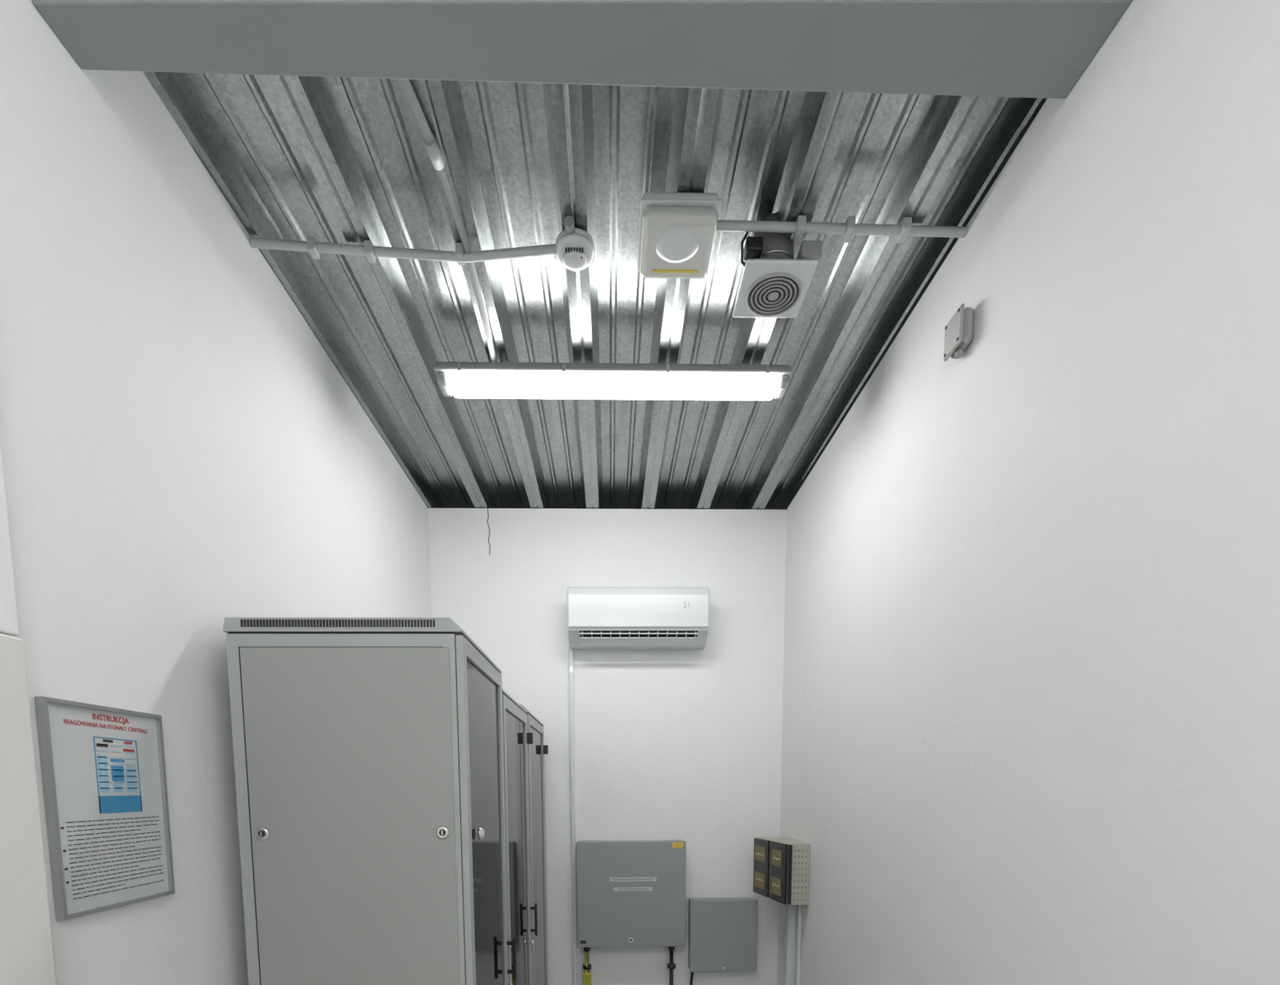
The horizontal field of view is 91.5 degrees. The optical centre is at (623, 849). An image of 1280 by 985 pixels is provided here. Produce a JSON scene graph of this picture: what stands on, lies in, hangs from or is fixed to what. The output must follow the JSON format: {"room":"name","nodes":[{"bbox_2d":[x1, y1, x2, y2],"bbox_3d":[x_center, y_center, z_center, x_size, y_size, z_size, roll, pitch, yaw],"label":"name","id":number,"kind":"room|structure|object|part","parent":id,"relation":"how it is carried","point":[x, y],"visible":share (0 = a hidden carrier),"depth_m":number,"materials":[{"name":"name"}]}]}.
{"room":"server room","nodes":[
{"label":"server room","id":0,"kind":"room"},
{"bbox_2d":[0,0,431,984],"bbox_3d":[-1.122,-0.098,1.316,0.120,3.248,5.084,0,6,-1],"label":"wall","id":1,"kind":"structure","parent":0,"point":[183,454],"depth_m":1.43,"materials":[{"name":"paint"}]},
{"bbox_2d":[0,437,19,635],"bbox_3d":[-1.037,-0.641,0.627,0.027,0.638,0.818,0,6,-1],"label":"door","id":2,"kind":"structure","parent":1,"relation":"in","point":[9,624],"depth_m":1.04,"materials":[{"name":"paint"}]},
{"bbox_2d":[0,633,56,984],"bbox_3d":[-1.021,0.627,0.747,0.041,1.895,0.805,0,6,-1],"label":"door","id":3,"kind":"structure","parent":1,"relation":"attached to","point":[26,945],"depth_m":1.04,"materials":[{"name":"paint"}]},
{"bbox_2d":[34,696,175,920],"bbox_3d":[-1.052,-0.085,1.288,0.015,0.410,0.297,0,6,-1],"label":"poster frame","id":4,"kind":"object","parent":1,"relation":"attached to","point":[104,768],"visible":1,"depth_m":1.26,"materials":[{"name":"metal"}]},
{"bbox_3d":[-1.053,-0.153,1.301,0.001,0.153,0.113,0,6,-1],"label":"chart frame","id":5,"kind":"part","parent":4,"relation":"part of","materials":[{"name":"blue paper"}]},
{"bbox_2d":[31,0,1132,98],"bbox_3d":[-0.039,-1.738,1.248,2.065,0.386,0.246,0,6,-1],"label":"ceiling beam","id":6,"kind":"structure","parent":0,"point":[997,48],"depth_m":1.23,"materials":[{"name":"grey paint"}]},
{"bbox_2d":[142,71,1047,509],"bbox_3d":[-0.089,-1.891,2.475,2.296,0.082,2.700,0,6,-1],"label":"ceiling","id":7,"kind":"structure","parent":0,"point":[328,159],"depth_m":1.91,"materials":[{"name":"metal"}]},
{"bbox_2d":[433,361,792,400],"bbox_3d":[-0.036,-1.789,2.365,1.335,0.105,0.125,0,6,-1],"label":"light","id":8,"kind":"object","parent":7,"relation":"attached to","point":[463,380],"depth_m":2.32,"materials":[{"name":"white plastic"}]},
{"bbox_2d":[427,508,786,984],"bbox_3d":[-0.081,-0.350,3.806,2.065,3.248,0.123,0,6,-1],"label":"wall","id":9,"kind":"structure","parent":0,"point":[686,745],"depth_m":3.69,"materials":[{"name":"paint"}]},
{"bbox_2d":[576,840,685,984],"bbox_3d":[0.047,0.614,3.780,0.645,1.334,0.128,0,6,-1],"label":"electrical cabinet","id":10,"kind":"object","parent":9,"relation":"attached to","point":[630,893],"visible":1,"depth_m":3.69,"materials":[{"name":"silver metal"}]},
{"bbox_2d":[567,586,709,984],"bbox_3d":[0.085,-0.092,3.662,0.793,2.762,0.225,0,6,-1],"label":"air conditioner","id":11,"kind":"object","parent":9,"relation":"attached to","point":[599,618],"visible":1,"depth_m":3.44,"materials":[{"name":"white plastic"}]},
{"bbox_3d":[0.083,-1.331,3.438,0.772,0.203,0.020,0,6,-1],"label":"panel","id":12,"kind":"part","parent":11,"relation":"part of","materials":[{"name":"white plastic"}]},
{"bbox_2d":[579,631,697,637],"bbox_3d":[0.084,-1.205,3.497,0.657,0.041,0.068,0,6,-1],"label":"outlet","id":13,"kind":"object","parent":11,"relation":"attached to","point":[582,633],"depth_m":3.48,"materials":[{"name":"black plastic"}]},
{"bbox_2d":[688,897,757,984],"bbox_3d":[0.601,0.786,3.815,0.406,0.978,0.116,0,6,-1],"label":"electrical box","id":14,"kind":"object","parent":9,"relation":"attached to","point":[722,932],"visible":1,"depth_m":3.74,"materials":[{"name":"silver metal"}]},
{"bbox_2d":[777,0,1279,984],"bbox_3d":[1.063,-0.113,1.360,0.120,3.248,5.084,0,6,-1],"label":"wall","id":15,"kind":"structure","parent":0,"point":[1030,722],"depth_m":1.38,"materials":[{"name":"paint"}]},
{"bbox_2d":[753,837,809,905],"bbox_3d":[0.863,0.112,3.435,0.197,0.323,0.422,0,6,-1],"label":"box","id":16,"kind":"object","parent":15,"relation":"attached to","point":[781,865],"visible":1,"depth_m":3.28,"materials":[{"name":"beige metal"}]},
{"bbox_2d":[784,905,801,984],"bbox_3d":[0.943,0.789,3.492,0.044,1.033,0.155,0,6,-1],"label":"conduit","id":17,"kind":"object","parent":15,"relation":"attached to","point":[790,914],"visible":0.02,"depth_m":3.48,"materials":[{"name":"white plastic"}]},
{"bbox_2d":[943,302,974,361],"bbox_3d":[0.961,-1.471,1.783,0.048,0.110,0.093,0,6,-1],"label":"junction box","id":18,"kind":"object","parent":15,"relation":"attached to","point":[959,331],"visible":1,"depth_m":1.76,"materials":[{"name":"white plastic"}]},
{"bbox_3d":[0.945,-1.476,1.782,0.011,0.101,0.093,0,6,-1],"label":"lid","id":19,"kind":"part","parent":18,"relation":"part of","materials":[{"name":"white plastic"}]},
{"bbox_3d":[-0.010,-1.653,-0.128,2.305,0.120,2.470,0,6,-1],"label":"ceiling","id":20,"kind":"structure","parent":0,"visible":0},
{"bbox_2d":[249,79,555,363],"bbox_3d":[-0.524,-1.756,1.780,0.812,0.048,0.799,-5,7,-41],"label":"conduit","id":21,"kind":"object","parent":20,"relation":"attached to","point":[460,255],"visible":0.87,"depth_m":1.83,"materials":[{"name":"plastic"}]},
{"bbox_2d":[555,215,595,271],"bbox_3d":[-0.143,-1.757,1.826,0.120,0.060,0.145,0,6,-1],"label":"smoke detector","id":22,"kind":"object","parent":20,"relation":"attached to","point":[575,250],"visible":1,"depth_m":1.81,"materials":[{"name":"white plastic"}]},
{"bbox_2d":[637,191,721,279],"bbox_3d":[0.153,-1.747,1.787,0.218,0.071,0.227,0,6,-1],"label":"emergency light","id":23,"kind":"object","parent":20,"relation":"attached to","point":[677,230],"visible":1,"depth_m":1.73,"materials":[{"name":"white plastic"}]},
{"bbox_2d":[732,213,822,317],"bbox_3d":[0.453,-1.769,1.880,0.244,0.168,0.227,0,6,-1],"label":"exhaust fan","id":24,"kind":"object","parent":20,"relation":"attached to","point":[774,283],"visible":1,"depth_m":1.83,"materials":[{"name":"white plastic"}]},
{"bbox_2d":[746,272,801,316],"bbox_3d":[0.458,-1.692,1.905,0.166,0.009,0.166,0,6,-1],"label":"grille","id":25,"kind":"object","parent":24,"relation":"attached to","point":[767,294],"depth_m":1.90,"materials":[{"name":"white plastic"}]},
{"bbox_3d":[0.454,-1.699,1.893,0.208,0.010,0.213,0,6,-1],"label":"plate","id":26,"kind":"part","parent":24,"relation":"part of","materials":[{"name":"white plastic"}]},
{"bbox_3d":[0.455,-1.715,1.893,0.160,0.023,0.165,0,6,-1],"label":"plate","id":27,"kind":"part","parent":24,"relation":"part of","materials":[{"name":"white plastic"}]},
{"bbox_2d":[715,215,967,243],"bbox_3d":[0.611,-1.768,1.777,0.740,0.035,0.052,0,6,-1],"label":"conduit","id":28,"kind":"object","parent":20,"relation":"attached to","point":[800,227],"visible":0.89,"depth_m":1.77,"materials":[{"name":"plastic"}]},
{"bbox_3d":[-0.020,1.566,1.443,2.305,0.100,5.204,0,6,-1],"label":"floor","id":29,"kind":"structure","parent":0,"visible":0},
{"bbox_2d":[222,617,516,984],"bbox_3d":[-0.702,0.418,1.980,0.636,2.085,0.602,0,6,-1],"label":"tall cabinet","id":30,"kind":"object","parent":29,"relation":"on","point":[368,753],"visible":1,"depth_m":1.64,"materials":[{"name":"metal"}]},
{"bbox_3d":[-0.710,0.438,1.700,0.532,1.921,0.022,0,6,-1],"label":"panel","id":31,"kind":"part","parent":30,"relation":"part of","materials":[{"name":"paint"}]},
{"bbox_3d":[-0.425,0.406,1.992,0.018,1.983,0.581,0,6,-1],"label":"door frame","id":32,"kind":"part","parent":30,"relation":"part of","materials":[{"name":"paint"}]},
{"bbox_3d":[-0.426,0.398,1.991,0.004,1.880,0.501,0,6,-1],"label":"door glass","id":33,"kind":"part","parent":30,"relation":"part of","materials":[{"name":"glass"}]},
{"bbox_3d":[-0.395,0.394,2.261,0.012,0.155,0.012,0,6,-1],"label":"handle lever","id":34,"kind":"part","parent":30,"relation":"part of","materials":[{"name":"black plastic"}]},
{"bbox_2d":[502,688,537,984],"bbox_3d":[-0.715,0.386,2.614,0.636,2.025,0.644,0,6,-1],"label":"tall cabinet","id":35,"kind":"object","parent":29,"relation":"on","point":[516,738],"visible":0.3,"depth_m":2.59,"materials":[{"name":"metal"}]},
{"bbox_3d":[-0.439,0.366,2.621,0.004,1.820,0.550,0,6,-1],"label":"door glass","id":36,"kind":"part","parent":35,"relation":"part of","materials":[{"name":"glass"}]},
{"bbox_3d":[-0.409,0.329,2.913,0.012,0.155,0.012,0,6,-1],"label":"handle lever","id":37,"kind":"part","parent":35,"relation":"part of","materials":[{"name":"black plastic"}]},
{"bbox_2d":[519,704,548,984],"bbox_3d":[-0.732,0.311,3.314,0.630,2.035,0.676,0,6,-1],"label":"tall cabinet","id":38,"kind":"object","parent":29,"relation":"on","point":[536,752],"visible":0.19,"depth_m":3.30,"materials":[{"name":"metal"}]},
{"bbox_3d":[-0.453,0.300,3.322,0.018,1.933,0.662,0,6,-1],"label":"door frame","id":39,"kind":"part","parent":38,"relation":"part of","materials":[{"name":"paint"}]},
{"bbox_3d":[-0.454,0.292,3.321,0.004,1.830,0.582,0,6,-1],"label":"door glass","id":40,"kind":"part","parent":38,"relation":"part of","materials":[{"name":"glass"}]}
]}

